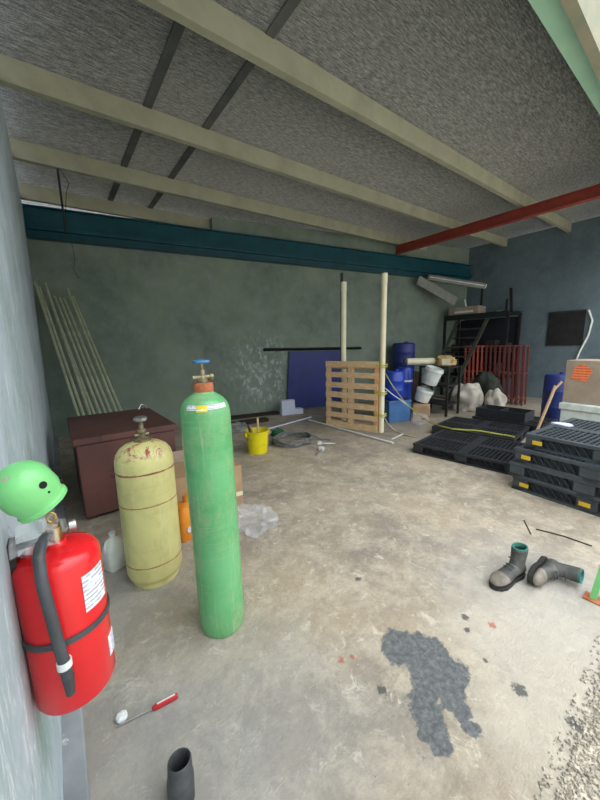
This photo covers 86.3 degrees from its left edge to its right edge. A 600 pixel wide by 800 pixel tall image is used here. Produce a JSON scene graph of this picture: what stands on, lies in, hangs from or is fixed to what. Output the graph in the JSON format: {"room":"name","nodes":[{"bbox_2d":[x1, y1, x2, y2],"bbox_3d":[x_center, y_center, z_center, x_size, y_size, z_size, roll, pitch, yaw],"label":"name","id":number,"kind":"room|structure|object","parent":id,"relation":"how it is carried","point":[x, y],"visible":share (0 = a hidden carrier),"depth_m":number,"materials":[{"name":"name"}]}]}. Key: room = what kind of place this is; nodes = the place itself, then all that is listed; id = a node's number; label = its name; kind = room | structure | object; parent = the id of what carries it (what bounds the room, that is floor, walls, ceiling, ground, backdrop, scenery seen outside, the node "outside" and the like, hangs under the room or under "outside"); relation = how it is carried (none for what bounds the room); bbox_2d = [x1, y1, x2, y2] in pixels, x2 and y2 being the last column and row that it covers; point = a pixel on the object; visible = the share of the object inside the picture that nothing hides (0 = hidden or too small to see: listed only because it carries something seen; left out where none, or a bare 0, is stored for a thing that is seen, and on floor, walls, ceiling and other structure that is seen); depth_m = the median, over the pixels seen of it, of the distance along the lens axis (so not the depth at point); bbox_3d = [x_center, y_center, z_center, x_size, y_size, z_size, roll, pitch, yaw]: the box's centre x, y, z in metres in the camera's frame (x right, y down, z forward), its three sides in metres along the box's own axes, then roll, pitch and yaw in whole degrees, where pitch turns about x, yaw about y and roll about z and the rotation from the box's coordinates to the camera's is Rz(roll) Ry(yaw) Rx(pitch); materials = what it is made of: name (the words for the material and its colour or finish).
{"room":"industrial warehouse","nodes":[
{"label":"industrial warehouse","id":0,"kind":"room"},
{"bbox_2d":[0,96,62,799],"bbox_3d":[-2.061,-0.670,2.187,0.310,3.880,8.500,-8,12,-37],"label":"wall","id":1,"kind":"structure","parent":0,"point":[31,766],"depth_m":1.05,"materials":[{"name":"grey paint"}]},
{"bbox_2d":[0,460,66,523],"bbox_3d":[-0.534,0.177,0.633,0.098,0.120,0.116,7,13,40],"label":"helmet","id":2,"kind":"object","parent":1,"relation":"attached to","point":[29,489],"visible":1,"depth_m":0.60,"materials":[{"name":"green plastic"}]},
{"bbox_2d":[6,512,115,715],"bbox_3d":[-0.585,0.498,0.799,0.187,0.492,0.183,3,10,22],"label":"fire extinguisher","id":3,"kind":"object","parent":1,"relation":"attached to","point":[62,599],"visible":0.99,"depth_m":0.74,"materials":[{"name":"red metal"}]},
{"bbox_2d":[53,437,90,799],"bbox_3d":[-2.210,1.068,2.941,0.088,0.030,6.750,-8,12,-37],"label":"baseboard","id":4,"kind":"structure","parent":1,"relation":"attached to","point":[76,786],"depth_m":1.21,"materials":[{"name":"paint"}]},
{"bbox_2d":[24,218,468,437],"bbox_3d":[0.307,-1.880,7.661,11.155,4.350,0.196,-6,11,-26],"label":"wall","id":5,"kind":"structure","parent":0,"point":[147,315],"depth_m":6.56,"materials":[{"name":"green paint"}]},
{"bbox_2d":[22,203,472,280],"bbox_3d":[0.373,-3.273,7.269,10.468,0.475,0.154,-6,11,-26],"label":"girder","id":6,"kind":"object","parent":5,"relation":"attached to","point":[43,223],"visible":0.85,"depth_m":6.24,"materials":[{"name":"metal"}]},
{"bbox_2d":[0,0,599,248],"bbox_3d":[1.447,-3.682,5.881,10.800,0.406,6.470,-8,12,-37],"label":"ceiling","id":7,"kind":"structure","parent":0,"point":[487,80],"depth_m":3.39,"materials":[{"name":"concrete"}]},
{"bbox_2d":[18,183,209,228],"bbox_3d":[-2.975,-3.271,5.527,2.910,0.296,0.070,-8,12,-37],"label":"ceiling beam","id":8,"kind":"structure","parent":7,"relation":"attached to","point":[33,193],"depth_m":5.30,"materials":[{"name":"beige paint"}]},
{"bbox_2d":[108,21,184,200],"bbox_3d":[-1.680,-3.038,3.431,0.080,0.013,5.850,-8,12,-37],"label":"trim","id":9,"kind":"structure","parent":7,"relation":"attached to","point":[176,32],"depth_m":2.98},
{"bbox_2d":[9,137,426,250],"bbox_3d":[0.720,-3.678,6.745,10.320,0.541,0.070,-8,12,-37],"label":"ceiling beam","id":10,"kind":"structure","parent":7,"relation":"attached to","point":[23,151],"depth_m":4.76,"materials":[{"name":"beige paint"}]},
{"bbox_2d":[56,168,68,233],"bbox_3d":[-2.977,-2.530,4.072,0.115,0.800,0.031,-10,13,-41],"label":"hanging rod","id":11,"kind":"object","parent":10,"relation":"hanging from","point":[57,169],"visible":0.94,"depth_m":4.04,"materials":[{"name":"metal"}]},
{"bbox_2d":[148,0,300,208],"bbox_3d":[-1.189,-3.131,3.799,0.080,0.013,5.850,-8,12,-37],"label":"trim","id":12,"kind":"structure","parent":7,"relation":"attached to","point":[288,8],"depth_m":3.08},
{"bbox_2d":[0,53,507,246],"bbox_3d":[1.543,-3.517,5.687,10.320,0.541,0.070,-8,12,-37],"label":"ceiling beam","id":13,"kind":"structure","parent":7,"relation":"attached to","point":[15,74],"depth_m":3.55,"materials":[{"name":"beige paint"}]},
{"bbox_2d":[137,0,571,232],"bbox_3d":[2.378,-3.354,4.613,10.320,0.541,0.070,-8,12,-37],"label":"ceiling beam","id":14,"kind":"structure","parent":7,"relation":"attached to","point":[209,19],"depth_m":2.92,"materials":[{"name":"beige paint"}]},
{"bbox_2d":[395,183,599,254],"bbox_3d":[3.706,-3.524,6.431,0.120,0.184,4.200,-8,12,-37],"label":"rafter","id":15,"kind":"object","parent":7,"relation":"attached to","point":[590,193],"visible":1,"depth_m":6.06,"materials":[{"name":"paint"}]},
{"bbox_2d":[528,0,599,114],"bbox_3d":[3.323,-3.169,3.399,10.320,0.541,0.170,-8,12,-37],"label":"header beam","id":16,"kind":"structure","parent":7,"relation":"attached to","point":[551,13],"depth_m":2.56,"materials":[{"name":"green paint"}]},
{"bbox_2d":[59,392,599,799],"bbox_3d":[1.772,0.489,6.270,11.000,0.120,7.250,-8,12,-37],"label":"floor","id":17,"kind":"structure","parent":0,"point":[373,654],"depth_m":1.64,"materials":[{"name":"concrete"}]},
{"bbox_2d":[34,282,79,415],"bbox_3d":[-3.439,-0.485,4.633,1.739,2.581,0.045,7,13,40],"label":"tube","id":18,"kind":"object","parent":17,"relation":"on","point":[35,283],"visible":0.77,"depth_m":4.68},
{"bbox_2d":[38,286,84,415],"bbox_3d":[-3.403,-0.463,4.681,1.710,2.521,0.045,7,12,39],"label":"tube","id":19,"kind":"object","parent":17,"relation":"on","point":[39,287],"visible":0.77,"depth_m":4.72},
{"bbox_2d":[44,282,90,414],"bbox_3d":[-3.336,-0.500,4.711,1.743,2.581,0.045,7,12,39],"label":"tube","id":20,"kind":"object","parent":17,"relation":"on","point":[45,283],"visible":0.76,"depth_m":4.76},
{"bbox_2d":[48,298,95,413],"bbox_3d":[-3.297,-0.393,4.763,1.700,2.352,0.045,6,12,38],"label":"tube","id":21,"kind":"object","parent":17,"relation":"on","point":[75,364],"visible":0.35,"depth_m":4.71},
{"bbox_2d":[53,296,100,413],"bbox_3d":[-3.233,-0.414,4.792,1.732,2.382,0.045,6,12,38],"label":"tube","id":22,"kind":"object","parent":17,"relation":"on","point":[55,297],"visible":0.82,"depth_m":4.84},
{"bbox_2d":[58,297,106,412],"bbox_3d":[-3.190,-0.419,4.843,1.704,2.372,0.045,6,12,37],"label":"tube","id":23,"kind":"object","parent":17,"relation":"on","point":[59,298],"visible":0.75,"depth_m":4.89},
{"bbox_2d":[63,298,111,411],"bbox_3d":[-3.129,-0.420,4.870,1.735,2.362,0.045,6,12,37],"label":"tube","id":24,"kind":"object","parent":17,"relation":"on","point":[64,299],"visible":0.77,"depth_m":4.92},
{"bbox_2d":[66,288,117,411],"bbox_3d":[-3.094,-0.509,4.914,1.725,2.521,0.045,6,12,37],"label":"tube","id":25,"kind":"object","parent":17,"relation":"on","point":[67,289],"visible":0.8,"depth_m":4.96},
{"bbox_2d":[72,296,121,410],"bbox_3d":[-3.028,-0.455,4.946,1.744,2.402,0.045,6,12,37],"label":"tube","id":26,"kind":"object","parent":17,"relation":"on","point":[73,297],"visible":0.74,"depth_m":4.99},
{"bbox_2d":[102,531,125,572],"bbox_3d":[-1.295,1.041,2.225,0.112,0.262,0.136,3,10,24],"label":"plastic jug","id":27,"kind":"object","parent":17,"relation":"on","point":[113,554],"visible":0.92,"depth_m":2.18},
{"bbox_2d":[67,404,176,518],"bbox_3d":[-1.929,0.559,3.465,0.860,0.827,1.190,-8,12,-37],"label":"chest","id":28,"kind":"object","parent":17,"relation":"on","point":[96,439],"visible":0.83,"depth_m":2.92,"materials":[{"name":"brown metal"}]},
{"bbox_2d":[116,709,127,723],"bbox_3d":[-0.734,1.302,1.317,0.043,0.026,0.043,-8,12,-37],"label":"paper wad","id":29,"kind":"object","parent":17,"relation":"on","point":[122,715],"visible":1,"depth_m":1.31,"materials":[{"name":"white paper"}]},
{"bbox_2d":[116,693,177,727],"bbox_3d":[-0.633,1.296,1.336,0.236,0.026,0.024,-7,11,-30],"label":"screwdriver","id":30,"kind":"object","parent":17,"relation":"on","point":[171,698],"visible":1,"depth_m":1.35,"materials":[{"name":"red plastic"}]},
{"bbox_2d":[114,415,181,588],"bbox_3d":[-0.982,0.639,2.077,0.345,1.090,0.345,0,10,5],"label":"gas cylinder","id":31,"kind":"object","parent":17,"relation":"on","point":[144,471],"visible":1,"depth_m":1.96,"materials":[{"name":"yellow paint"}]},
{"bbox_2d":[167,747,194,799],"bbox_3d":[-0.401,1.274,1.072,0.086,0.156,0.092,-2,10,-2],"label":"metal pipe","id":32,"kind":"object","parent":17,"relation":"on","point":[180,770],"visible":1,"depth_m":1.05,"materials":[{"name":"metal"}]},
{"bbox_2d":[178,493,191,542],"bbox_3d":[-0.898,0.929,2.575,0.166,0.350,0.216,7,13,40],"label":"jerrycan","id":33,"kind":"object","parent":17,"relation":"on","point":[183,508],"visible":0.5,"depth_m":2.49,"materials":[{"name":"plastic"}]},
{"bbox_2d":[173,450,242,505],"bbox_3d":[-0.931,0.760,3.069,0.640,0.520,0.408,-7,11,-30],"label":"cardboard box","id":34,"kind":"object","parent":17,"relation":"on","point":[180,478],"visible":0.2,"depth_m":3.03,"materials":[{"name":"brown cardboard"}]},
{"bbox_2d":[180,359,243,638],"bbox_3d":[-0.451,0.518,1.655,0.240,1.447,0.240,-9,13,-37],"label":"gas cylinder","id":35,"kind":"object","parent":17,"relation":"on","point":[205,416],"visible":1,"depth_m":1.56,"materials":[{"name":"green paint"}]},
{"bbox_2d":[231,421,247,432],"bbox_3d":[-1.173,0.487,5.797,0.455,0.163,0.397,-8,12,-37],"label":"rag","id":36,"kind":"object","parent":17,"relation":"on","point":[237,427],"visible":0.66,"depth_m":5.72,"materials":[{"name":"grey fabric"}]},
{"bbox_2d":[231,417,268,424],"bbox_3d":[-1.217,0.457,6.294,1.240,0.060,0.200,-7,11,-30],"label":"board","id":37,"kind":"object","parent":17,"relation":"on","point":[261,419],"visible":0.46,"depth_m":6.39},
{"bbox_2d":[231,411,279,419],"bbox_3d":[-1.290,0.362,6.940,1.770,0.035,0.280,-6,11,-26],"label":"board","id":38,"kind":"object","parent":17,"relation":"on","point":[242,416],"visible":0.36,"depth_m":7.03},
{"bbox_2d":[244,427,269,454],"bbox_3d":[-0.617,0.591,4.625,0.354,0.325,0.354,0,10,6],"label":"bucket","id":39,"kind":"object","parent":17,"relation":"on","point":[257,443],"visible":0.97,"depth_m":4.51,"materials":[{"name":"yellow plastic"}]},
{"bbox_2d":[271,427,283,435],"bbox_3d":[-0.378,0.538,5.451,0.224,0.146,0.178,-8,12,-37],"label":"rag","id":40,"kind":"object","parent":17,"relation":"on","point":[277,430],"visible":0.62,"depth_m":5.39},
{"bbox_2d":[279,399,302,415],"bbox_3d":[-0.191,0.156,7.170,0.510,0.340,0.160,-5,10,-21],"label":"foam block","id":41,"kind":"object","parent":17,"relation":"on","point":[287,406],"visible":1,"depth_m":7.07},
{"bbox_2d":[271,432,330,446],"bbox_3d":[-0.037,0.604,5.101,0.870,0.120,0.632,-8,12,-37],"label":"coil","id":42,"kind":"object","parent":17,"relation":"on","point":[296,443],"visible":1,"depth_m":5.00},
{"bbox_2d":[263,347,360,407],"bbox_3d":[0.396,-0.536,7.740,2.632,1.470,0.060,-6,11,-26],"label":"sheet","id":43,"kind":"object","parent":17,"relation":"on","point":[306,385],"visible":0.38,"depth_m":7.65,"materials":[{"name":"metal"}]},
{"bbox_2d":[340,273,342,419],"bbox_3d":[0.780,-0.914,5.993,0.050,2.780,0.050,0,10,8],"label":"post","id":44,"kind":"object","parent":17,"relation":"on","point":[341,274],"visible":0.43,"depth_m":5.88,"materials":[{"name":"wood"}]},
{"bbox_2d":[341,282,346,420],"bbox_3d":[0.800,-0.804,5.876,0.106,2.600,0.106,-8,12,-37],"label":"pipe","id":45,"kind":"object","parent":17,"relation":"on","point":[343,284],"visible":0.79,"depth_m":5.75,"materials":[{"name":"beige plastic"}]},
{"bbox_2d":[308,419,393,443],"bbox_3d":[0.799,0.531,5.687,0.032,0.032,2.058,-8,12,-36],"label":"conduit","id":46,"kind":"object","parent":17,"relation":"on","point":[376,438],"visible":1,"depth_m":5.50,"materials":[{"name":"white plastic"}]},
{"bbox_2d":[326,361,379,432],"bbox_3d":[0.932,-0.086,5.757,1.009,1.220,0.120,5,12,34],"label":"wooden pallet","id":47,"kind":"object","parent":17,"relation":"on","point":[351,366],"visible":0.84,"depth_m":5.70,"materials":[{"name":"brown wood"}]},
{"bbox_2d":[373,364,387,417],"bbox_3d":[1.378,-0.161,5.438,0.194,0.909,0.171,5,12,34],"label":"strap","id":48,"kind":"object","parent":47,"relation":"attached to","point":[384,415],"visible":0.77,"depth_m":5.38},
{"bbox_2d":[378,273,387,432],"bbox_3d":[1.379,-0.735,5.335,0.101,2.620,0.101,-8,12,-37],"label":"pipe","id":49,"kind":"object","parent":17,"relation":"on","point":[384,276],"visible":1,"depth_m":5.28,"materials":[{"name":"beige plastic"}]},
{"bbox_2d":[381,273,387,283],"bbox_3d":[1.354,-1.948,5.131,0.101,0.160,0.101,-8,12,-37],"label":"socket","id":50,"kind":"object","parent":49,"relation":"attached to","point":[384,276],"depth_m":5.09,"materials":[{"name":"beige plastic"}]},
{"bbox_2d":[385,373,514,437],"bbox_3d":[2.424,-0.009,5.274,1.917,0.882,0.655,5,11,32],"label":"strap","id":51,"kind":"object","parent":49,"relation":"attached to","point":[385,373],"visible":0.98,"depth_m":5.06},
{"bbox_2d":[384,398,411,422],"bbox_3d":[1.873,0.184,6.411,0.500,0.430,0.460,-4,10,-17],"label":"crate","id":52,"kind":"object","parent":17,"relation":"on","point":[396,410],"visible":0.58,"depth_m":6.20,"materials":[{"name":"blue plastic"}]},
{"bbox_2d":[385,369,404,399],"bbox_3d":[1.847,-0.311,6.315,0.412,0.580,0.412,-8,12,-37],"label":"drum","id":53,"kind":"object","parent":52,"relation":"on","point":[396,377],"visible":0.84,"depth_m":6.15,"materials":[{"name":"plastic"}]},
{"bbox_2d":[398,366,412,412],"bbox_3d":[2.280,-0.227,6.995,0.330,1.030,0.332,-8,12,-37],"label":"drum","id":54,"kind":"object","parent":17,"relation":"on","point":[408,371],"visible":0.55,"depth_m":6.83,"materials":[{"name":"plastic"}]},
{"bbox_2d":[411,371,421,402],"bbox_3d":[2.712,-0.354,8.449,0.720,0.780,0.620,-6,11,-26],"label":"wooden crate","id":55,"kind":"object","parent":17,"relation":"on","point":[415,377],"visible":0.04,"depth_m":8.24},
{"bbox_2d":[392,341,414,371],"bbox_3d":[2.691,-1.125,8.329,0.577,0.780,0.577,-8,12,-37],"label":"drum","id":56,"kind":"object","parent":55,"relation":"on","point":[400,351],"visible":0.75,"depth_m":8.10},
{"bbox_2d":[413,403,429,421],"bbox_3d":[2.427,0.242,6.391,0.300,0.300,0.340,3,10,24],"label":"cardboard box","id":57,"kind":"object","parent":17,"relation":"on","point":[423,409],"visible":0.89,"depth_m":6.25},
{"bbox_2d":[414,386,433,403],"bbox_3d":[2.524,-0.117,6.496,0.353,0.367,0.344,-3,10,-10],"label":"bucket","id":58,"kind":"object","parent":57,"relation":"on","point":[423,395],"visible":1,"depth_m":6.40,"materials":[{"name":"plastic"}]},
{"bbox_2d":[422,365,443,385],"bbox_3d":[2.650,-0.493,6.365,0.356,0.431,0.390,-5,10,-23],"label":"bucket","id":59,"kind":"object","parent":58,"relation":"on","point":[432,374],"visible":1,"depth_m":6.27,"materials":[{"name":"plastic"}]},
{"bbox_2d":[418,365,461,416],"bbox_3d":[3.002,-0.228,6.907,0.520,1.030,0.660,-8,12,-37],"label":"rack","id":60,"kind":"object","parent":17,"relation":"on","point":[446,403],"visible":0.74,"depth_m":6.76,"materials":[{"name":"metal"}]},
{"bbox_2d":[403,358,434,365],"bbox_3d":[2.562,-0.829,6.889,0.632,0.164,0.164,-1,10,1],"label":"roll","id":61,"kind":"object","parent":60,"relation":"on","point":[406,361],"visible":1,"depth_m":6.83,"materials":[{"name":"beige plastic"}]},
{"bbox_2d":[420,399,457,405],"bbox_3d":[3.008,0.049,6.954,0.480,0.030,0.620,-8,12,-37],"label":"shelf","id":62,"kind":"object","parent":60,"relation":"attached to","point":[432,401],"depth_m":6.84,"materials":[{"name":"metal"}]},
{"bbox_2d":[421,382,458,386],"bbox_3d":[2.999,-0.346,6.887,0.480,0.030,0.620,-8,12,-37],"label":"shelf","id":63,"kind":"object","parent":60,"relation":"attached to","point":[444,384],"depth_m":6.68,"materials":[{"name":"metal"}]},
{"bbox_2d":[422,365,459,368],"bbox_3d":[2.992,-0.711,6.826,0.480,0.030,0.620,-8,12,-37],"label":"shelf","id":64,"kind":"object","parent":60,"relation":"attached to","point":[446,367],"depth_m":6.63,"materials":[{"name":"metal"}]},
{"bbox_2d":[435,355,456,365],"bbox_3d":[3.064,-0.835,6.737,0.454,0.233,0.304,5,11,31],"label":"paper bag","id":65,"kind":"object","parent":60,"relation":"on","point":[442,360],"visible":0.98,"depth_m":6.64,"materials":[{"name":"beige paper"}]},
{"bbox_2d":[426,318,488,409],"bbox_3d":[3.794,-0.967,8.037,2.033,2.108,0.881,-8,12,-37],"label":"ladder","id":66,"kind":"object","parent":17,"relation":"on","point":[485,322],"visible":0.68,"depth_m":8.01,"materials":[{"name":"brown metal"}]},
{"bbox_2d":[451,383,483,411],"bbox_3d":[3.745,-0.063,7.173,0.631,0.656,0.616,5,11,32],"label":"sack","id":67,"kind":"object","parent":17,"relation":"on","point":[471,395],"visible":0.81,"depth_m":7.00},
{"bbox_2d":[413,429,524,475],"bbox_3d":[2.367,0.668,4.367,1.000,0.135,1.250,-10,13,-43],"label":"pallet","id":68,"kind":"object","parent":17,"relation":"on","point":[483,452],"visible":0.77,"depth_m":4.24,"materials":[{"name":"plastic"}]},
{"bbox_2d":[431,416,529,441],"bbox_3d":[2.975,0.499,5.293,1.000,0.135,1.180,-10,13,-43],"label":"pallet","id":69,"kind":"object","parent":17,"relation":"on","point":[519,431],"visible":0.73,"depth_m":5.22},
{"bbox_2d":[440,310,521,397],"bbox_3d":[4.964,-1.229,8.907,0.840,2.260,1.660,-8,12,-37],"label":"rack","id":70,"kind":"object","parent":17,"relation":"on","point":[506,313],"visible":0.64,"depth_m":8.51,"materials":[{"name":"metal"}]},
{"bbox_2d":[449,305,485,315],"bbox_3d":[4.627,-2.450,8.880,0.460,0.240,0.800,-8,12,-37],"label":"storage box","id":71,"kind":"object","parent":70,"relation":"on","point":[477,308],"visible":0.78,"depth_m":8.66,"materials":[{"name":"cardboard"}]},
{"bbox_2d":[443,373,510,378],"bbox_3d":[4.976,-0.692,8.998,0.780,0.030,1.600,-8,12,-37],"label":"shelf","id":72,"kind":"object","parent":70,"relation":"attached to","point":[451,374],"depth_m":9.12,"materials":[{"name":"metal"}]},
{"bbox_2d":[446,351,511,352],"bbox_3d":[4.962,-1.333,8.890,0.780,0.030,1.600,-8,12,-37],"label":"horizontal rail","id":73,"kind":"object","parent":70,"relation":"attached to","point":[450,351],"depth_m":8.76,"materials":[{"name":"metal"}]},
{"bbox_2d":[480,289,482,305],"bbox_3d":[4.848,-2.619,8.555,0.040,0.678,0.040,-8,12,-37],"label":"post","id":74,"kind":"object","parent":70,"relation":"on","point":[481,298],"visible":0.64,"depth_m":8.52,"materials":[{"name":"metal"}]},
{"bbox_2d":[427,274,486,288],"bbox_3d":[4.162,-3.141,8.491,1.525,0.418,0.129,0,10,4],"label":"pipe","id":75,"kind":"object","parent":74,"relation":"on","point":[435,278],"visible":0.98,"depth_m":8.46,"materials":[{"name":"grey metal"}]},
{"bbox_2d":[416,276,457,305],"bbox_3d":[3.704,-2.942,8.636,1.296,0.756,0.024,-4,10,-14],"label":"board","id":76,"kind":"object","parent":75,"relation":"attached to","point":[422,282],"visible":1,"depth_m":8.62,"materials":[{"name":"grey"}]},
{"bbox_2d":[458,317,517,370],"bbox_3d":[5.315,-1.573,9.128,0.020,1.450,1.520,-8,12,-37],"label":"tarpaulin","id":77,"kind":"object","parent":70,"relation":"hanging from","point":[494,329],"visible":0.5,"depth_m":9.02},
{"bbox_2d":[474,362,501,376],"bbox_3d":[5.147,-0.839,8.726,0.440,0.340,0.560,-8,12,-37],"label":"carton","id":78,"kind":"object","parent":70,"relation":"on","point":[479,365],"visible":0.44,"depth_m":8.54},
{"bbox_2d":[485,340,499,351],"bbox_3d":[5.158,-1.455,8.590,0.280,0.300,0.240,-8,12,-37],"label":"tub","id":79,"kind":"object","parent":70,"relation":"on","point":[488,342],"visible":0.69,"depth_m":8.49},
{"bbox_2d":[505,288,522,312],"bbox_3d":[5.412,-2.533,8.126,0.200,0.627,0.400,-8,12,-37],"label":"stand","id":80,"kind":"object","parent":70,"relation":"on","point":[510,289],"visible":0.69,"depth_m":8.14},
{"bbox_2d":[472,371,502,405],"bbox_3d":[4.385,-0.275,7.562,0.553,0.848,0.648,-8,12,-37],"label":"sack","id":81,"kind":"object","parent":17,"relation":"on","point":[487,381],"visible":0.54,"depth_m":7.37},
{"bbox_2d":[489,345,494,372],"bbox_3d":[4.872,-0.668,8.118,0.314,1.420,0.035,-9,11,-40],"label":"metal bar","id":82,"kind":"object","parent":17,"relation":"in","point":[491,346],"visible":0.4,"depth_m":7.98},
{"bbox_2d":[484,388,506,406],"bbox_3d":[4.178,0.015,6.821,0.400,0.558,0.448,3,10,24],"label":"sack","id":83,"kind":"object","parent":17,"relation":"on","point":[496,397],"visible":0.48,"depth_m":6.71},
{"bbox_2d":[493,345,498,377],"bbox_3d":[4.934,-0.656,8.038,0.314,1.420,0.035,-9,11,-40],"label":"metal bar","id":84,"kind":"object","parent":17,"relation":"in","point":[496,346],"visible":0.47,"depth_m":7.90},
{"bbox_2d":[498,345,503,385],"bbox_3d":[4.997,-0.644,7.957,0.314,1.420,0.035,-9,11,-40],"label":"metal bar","id":85,"kind":"object","parent":17,"relation":"in","point":[500,346],"visible":0.51,"depth_m":7.84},
{"bbox_2d":[502,345,508,395],"bbox_3d":[5.060,-0.631,7.876,0.314,1.420,0.035,-9,11,-40],"label":"metal bar","id":86,"kind":"object","parent":17,"relation":"in","point":[505,346],"visible":0.51,"depth_m":7.79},
{"bbox_2d":[489,542,528,591],"bbox_3d":[1.317,1.047,2.016,0.306,0.212,0.104,-6,11,-25],"label":"boot","id":87,"kind":"object","parent":17,"relation":"on","point":[504,578],"visible":1,"depth_m":2.01,"materials":[{"name":"rubber"}]},
{"bbox_2d":[506,345,513,403],"bbox_3d":[5.123,-0.619,7.796,0.314,1.420,0.035,-9,11,-40],"label":"metal bar","id":88,"kind":"object","parent":17,"relation":"in","point":[510,346],"visible":0.8,"depth_m":7.74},
{"bbox_2d":[472,416,557,431],"bbox_3d":[3.885,0.389,5.825,0.800,0.135,1.100,-8,12,-37],"label":"pallet","id":89,"kind":"object","parent":17,"relation":"on","point":[533,423],"visible":0.3,"depth_m":5.53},
{"bbox_2d":[475,404,534,422],"bbox_3d":[3.728,0.238,5.846,0.450,0.160,0.800,-8,12,-37],"label":"plastic crate","id":90,"kind":"object","parent":89,"relation":"on","point":[520,415],"visible":1,"depth_m":5.75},
{"bbox_2d":[511,345,518,404],"bbox_3d":[5.186,-0.607,7.715,0.314,1.420,0.035,-9,11,-40],"label":"metal bar","id":91,"kind":"object","parent":17,"relation":"in","point":[514,351],"visible":0.84,"depth_m":7.67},
{"bbox_2d":[515,345,523,404],"bbox_3d":[5.248,-0.595,7.634,0.314,1.420,0.035,-9,11,-40],"label":"metal bar","id":92,"kind":"object","parent":17,"relation":"in","point":[519,351],"visible":0.86,"depth_m":7.59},
{"bbox_2d":[520,345,529,405],"bbox_3d":[5.311,-0.582,7.553,0.314,1.420,0.035,-9,11,-40],"label":"metal bar","id":93,"kind":"object","parent":17,"relation":"in","point":[528,346],"visible":1,"depth_m":7.54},
{"bbox_2d":[536,381,562,429],"bbox_3d":[3.405,0.212,4.449,0.051,0.972,0.312,-7,11,-30],"label":"wooden stick","id":94,"kind":"object","parent":17,"relation":"on","point":[560,382],"visible":0.83,"depth_m":4.39,"materials":[{"name":"brown wood"}]},
{"bbox_2d":[540,372,565,421],"bbox_3d":[4.757,-0.042,5.889,0.494,0.930,0.494,-8,12,-37],"label":"drum","id":95,"kind":"object","parent":17,"relation":"on","point":[551,379],"visible":0.49,"depth_m":5.77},
{"bbox_2d":[511,476,599,516],"bbox_3d":[3.002,0.860,3.112,1.154,0.147,1.200,-7,11,-31],"label":"pallet","id":96,"kind":"object","parent":17,"relation":"on","point":[590,506],"visible":0.33,"depth_m":3.01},
{"bbox_2d":[508,460,599,501],"bbox_3d":[2.961,0.712,3.102,1.150,0.147,1.200,-7,11,-32],"label":"pallet","id":97,"kind":"object","parent":96,"relation":"on","point":[576,486],"visible":0.38,"depth_m":2.98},
{"bbox_2d":[513,444,599,484],"bbox_3d":[2.976,0.573,3.035,1.154,0.147,1.200,-7,11,-30],"label":"pallet","id":98,"kind":"object","parent":97,"relation":"on","point":[571,467],"visible":0.41,"depth_m":2.96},
{"bbox_2d":[524,418,599,463],"bbox_3d":[3.069,0.423,3.021,1.154,0.147,1.200,-7,11,-31],"label":"pallet","id":99,"kind":"object","parent":98,"relation":"on","point":[581,441],"visible":0.97,"depth_m":3.10,"materials":[{"name":"plastic"}]},
{"bbox_2d":[552,422,573,426],"bbox_3d":[2.857,0.260,3.487,0.138,0.024,0.206,-8,12,-37],"label":"paper scrap","id":100,"kind":"object","parent":99,"relation":"on","point":[553,423],"visible":1,"depth_m":3.47,"materials":[{"name":"white paper"}]},
{"bbox_2d":[527,556,583,586],"bbox_3d":[1.587,1.096,1.988,0.308,0.115,0.219,-8,12,-36],"label":"boot","id":101,"kind":"object","parent":17,"relation":"on","point":[544,569],"visible":1,"depth_m":1.99,"materials":[{"name":"rubber"}]},
{"bbox_2d":[536,528,591,546],"bbox_3d":[2.034,1.056,2.476,0.337,0.009,0.030,8,13,43],"label":"twig","id":102,"kind":"object","parent":17,"relation":"on","point":[536,528],"visible":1,"depth_m":2.47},
{"bbox_2d":[559,402,599,421],"bbox_3d":[4.213,0.380,4.297,0.790,0.650,0.990,-7,11,-30],"label":"foam box","id":103,"kind":"object","parent":17,"relation":"on","point":[569,410],"visible":0.36,"depth_m":4.29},
{"bbox_2d":[562,359,599,405],"bbox_3d":[4.056,-0.247,4.321,0.503,0.580,0.620,-7,11,-30],"label":"cardboard box","id":104,"kind":"object","parent":103,"relation":"on","point":[582,376],"visible":1,"depth_m":4.29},
{"bbox_2d":[582,566,599,605],"bbox_3d":[1.742,0.682,1.775,0.105,0.998,0.155,-8,12,-37],"label":"traffic cone","id":105,"kind":"object","parent":17,"relation":"on","point":[592,597],"visible":1,"depth_m":1.86,"materials":[{"name":"plastic"}]},
{"bbox_2d":[461,216,599,397],"bbox_3d":[6.656,-2.074,7.989,0.200,4.360,5.500,-8,12,-37],"label":"wall","id":106,"kind":"structure","parent":0,"point":[554,269],"depth_m":8.26,"materials":[{"name":"blue paint"}]},
{"bbox_2d":[546,309,586,345],"bbox_3d":[6.583,-1.780,7.939,0.045,0.840,0.720,-8,12,-37],"label":"board","id":107,"kind":"object","parent":106,"relation":"attached to","point":[564,327],"visible":1,"depth_m":7.92,"materials":[{"name":"metal"}]},
{"bbox_2d":[560,0,599,81],"bbox_3d":[3.423,-4.171,3.171,10.800,2.570,0.070,-8,12,-37],"label":"trim","id":108,"kind":"structure","parent":106,"relation":"attached to","point":[584,15],"depth_m":2.35,"materials":[{"name":"beige paint"}]},
{"bbox_2d":[576,310,592,358],"bbox_3d":[6.818,-1.490,7.681,0.054,1.311,0.263,-8,12,-37],"label":"hose","id":109,"kind":"object","parent":106,"relation":"hanging from","point":[589,312],"visible":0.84,"depth_m":7.59,"materials":[{"name":"plastic"}]},
{"bbox_2d":[562,691,599,799],"bbox_3d":[7.028,1.974,-3.069,25.000,0.115,14.150,-8,12,-37],"label":"ground","id":110,"kind":"structure","parent":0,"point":[581,747],"depth_m":1.16,"materials":[{"name":"gravel"}]},
{"bbox_2d":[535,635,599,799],"bbox_3d":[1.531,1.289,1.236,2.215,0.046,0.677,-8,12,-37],"label":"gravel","id":111,"kind":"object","parent":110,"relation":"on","point":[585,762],"visible":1,"depth_m":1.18,"materials":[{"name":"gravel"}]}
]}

